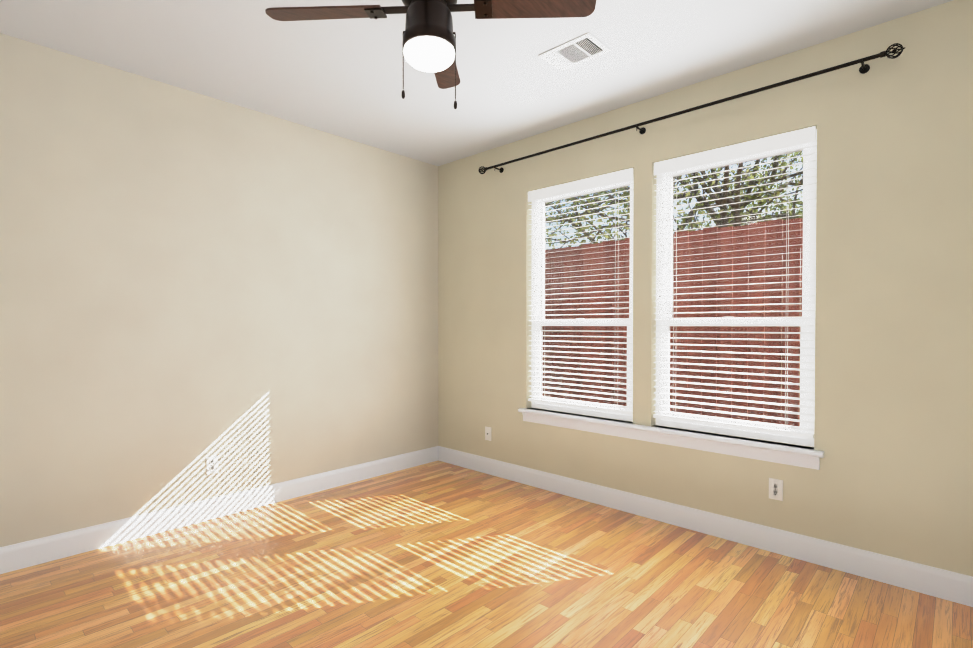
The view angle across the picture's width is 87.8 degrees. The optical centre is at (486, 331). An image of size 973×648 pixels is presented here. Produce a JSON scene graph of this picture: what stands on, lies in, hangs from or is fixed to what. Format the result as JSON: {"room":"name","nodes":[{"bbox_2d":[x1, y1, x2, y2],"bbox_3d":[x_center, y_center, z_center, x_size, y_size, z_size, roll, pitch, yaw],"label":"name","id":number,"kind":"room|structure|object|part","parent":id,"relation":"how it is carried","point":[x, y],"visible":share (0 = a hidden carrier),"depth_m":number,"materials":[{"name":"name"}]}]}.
{"room":"empty bedroom","nodes":[
{"label":"empty bedroom","id":0,"kind":"room"},
{"bbox_2d":[0,33,437,546],"bbox_3d":[-1.837,-0.151,3.349,0.150,2.740,4.200,1,1,43],"label":"wall","id":1,"kind":"structure","parent":0,"point":[190,281],"depth_m":3.19,"materials":[{"name":"paint"}]},
{"bbox_2d":[206,455,217,474],"bbox_3d":[-1.790,0.870,3.297,0.008,0.115,0.070,1,1,43],"label":"outlet","id":2,"kind":"object","parent":1,"relation":"attached to","point":[211,464],"visible":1,"depth_m":3.29,"materials":[{"name":"white plastic"}]},
{"bbox_2d":[0,446,437,573],"bbox_3d":[-1.776,1.153,3.309,0.016,0.132,3.900,1,1,43],"label":"baseboard","id":3,"kind":"structure","parent":1,"relation":"attached to","point":[18,556],"depth_m":3.18,"materials":[{"name":"white wood"}]},
{"bbox_2d":[0,0,952,165],"bbox_3d":[-0.265,-1.561,1.827,4.600,0.120,4.250,1,1,43],"label":"ceiling","id":4,"kind":"structure","parent":0,"point":[343,78],"depth_m":2.75,"materials":[{"name":"white paint"}]},
{"bbox_2d":[265,0,595,108],"bbox_3d":[-0.214,-1.169,1.887,0.915,0.666,0.915,-1,1,-42],"label":"fan","id":5,"kind":"object","parent":4,"relation":"hanging from","point":[429,41],"visible":1,"depth_m":1.86,"materials":[{"name":"brown wood"}]},
{"bbox_3d":[-0.214,-1.024,1.889,0.192,0.062,0.192,1,1,43],"label":"globe","id":6,"kind":"part","parent":5,"relation":"part of"},
{"bbox_2d":[538,32,610,70],"bbox_3d":[0.475,-1.507,2.737,0.320,0.012,0.225,1,1,43],"label":"ceiling vent","id":7,"kind":"object","parent":4,"relation":"in","point":[585,47],"visible":1,"depth_m":2.73,"materials":[{"name":"white metal"}]},
{"bbox_2d":[0,460,972,647],"bbox_3d":[-0.265,1.298,1.865,4.600,0.120,4.250,1,1,43],"label":"floor","id":8,"kind":"structure","parent":0,"point":[438,554],"depth_m":2.44,"materials":[{"name":"brown wood"}]},
{"bbox_2d":[438,0,972,575],"bbox_3d":[1.135,-0.151,3.344,4.200,2.740,0.150,1,1,43],"label":"wall","id":9,"kind":"structure","parent":0,"point":[892,476],"depth_m":2.63,"materials":[{"name":"beige paint"}]},
{"bbox_2d":[485,426,490,440],"bbox_3d":[0.011,0.866,4.293,0.070,0.115,0.016,1,1,43],"label":"outlet","id":10,"kind":"object","parent":9,"relation":"attached to","point":[488,433],"visible":1,"depth_m":4.29,"materials":[{"name":"white plastic"}]},
{"bbox_2d":[528,168,633,421],"bbox_3d":[0.701,-0.246,3.749,0.908,1.718,0.144,1,1,43],"label":"window unit","id":11,"kind":"structure","parent":9,"relation":"in","point":[538,198],"depth_m":3.73,"materials":[{"name":"white plastic"}]},
{"bbox_2d":[518,408,823,469],"bbox_3d":[1.033,0.669,3.356,2.040,0.100,0.111,1,1,43],"label":"window sill","id":12,"kind":"structure","parent":9,"relation":"attached to","point":[800,456],"depth_m":3.13,"materials":[{"name":"white wood"}]},
{"bbox_2d":[478,43,904,173],"bbox_3d":[0.959,-1.331,3.308,2.754,0.065,0.117,1,1,43],"label":"curtain rod","id":13,"kind":"object","parent":9,"relation":"attached to","point":[864,68],"visible":1,"depth_m":2.85,"materials":[{"name":"black metal"}]},
{"bbox_2d":[438,446,972,606],"bbox_3d":[1.078,1.153,3.300,4.200,0.132,0.016,1,1,43],"label":"baseboard","id":14,"kind":"structure","parent":9,"relation":"attached to","point":[933,581],"depth_m":2.89,"materials":[{"name":"white wood"}]},
{"bbox_2d":[653,126,816,446],"bbox_3d":[1.460,-0.237,3.040,0.908,1.718,0.144,1,1,43],"label":"window unit","id":15,"kind":"structure","parent":9,"relation":"in","point":[804,140],"depth_m":2.97,"materials":[{"name":"white plastic"}]},
{"bbox_2d":[769,478,782,500],"bbox_3d":[1.607,0.876,2.808,0.070,0.115,0.008,1,1,43],"label":"outlet","id":16,"kind":"object","parent":9,"relation":"attached to","point":[775,489],"visible":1,"depth_m":2.81,"materials":[{"name":"white plastic"}]},
{"label":"outside","id":17,"kind":"structure","parent":0,"visible":0},
{"bbox_2d":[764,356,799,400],"bbox_3d":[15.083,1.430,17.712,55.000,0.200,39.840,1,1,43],"label":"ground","id":18,"kind":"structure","parent":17,"point":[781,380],"depth_m":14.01,"materials":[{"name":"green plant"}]},
{"bbox_2d":[545,187,629,240],"bbox_3d":[0.940,-2.465,11.854,5.414,7.781,6.294,1,1,43],"label":"tree","id":19,"kind":"object","parent":18,"relation":"on","point":[598,194],"depth_m":11.75,"materials":[{"name":"green plant"}]},
{"bbox_2d":[545,173,719,249],"bbox_3d":[2.416,-1.620,8.175,4.081,6.229,5.343,1,1,43],"label":"tree","id":20,"kind":"object","parent":18,"relation":"on","point":[583,229],"depth_m":7.10,"materials":[{"name":"green plant"}]},
{"bbox_2d":[542,218,802,426],"bbox_3d":[3.203,0.241,4.222,18.031,2.532,0.150,1,1,43],"label":"fence","id":21,"kind":"object","parent":18,"relation":"on","point":[756,237],"depth_m":5.07,"materials":[{"name":"red wood"}]},
{"bbox_2d":[545,151,802,270],"bbox_3d":[4.840,-2.477,10.661,9.034,7.814,4.200,0,1,27],"label":"tree","id":22,"kind":"object","parent":18,"relation":"on","point":[695,186],"depth_m":10.55,"materials":[{"name":"green plant"}]},
{"bbox_2d":[590,151,802,240],"bbox_3d":[5.106,-2.029,10.171,5.084,6.981,7.057,1,1,43],"label":"tree","id":23,"kind":"object","parent":18,"relation":"on","point":[758,195],"depth_m":10.12,"materials":[{"name":"green plant"}]},
{"bbox_2d":[673,151,802,363],"bbox_3d":[3.881,-1.544,7.674,4.074,6.090,4.902,1,1,43],"label":"tree","id":24,"kind":"object","parent":18,"relation":"on","point":[725,194],"depth_m":7.71,"materials":[{"name":"green plant"}]}
]}

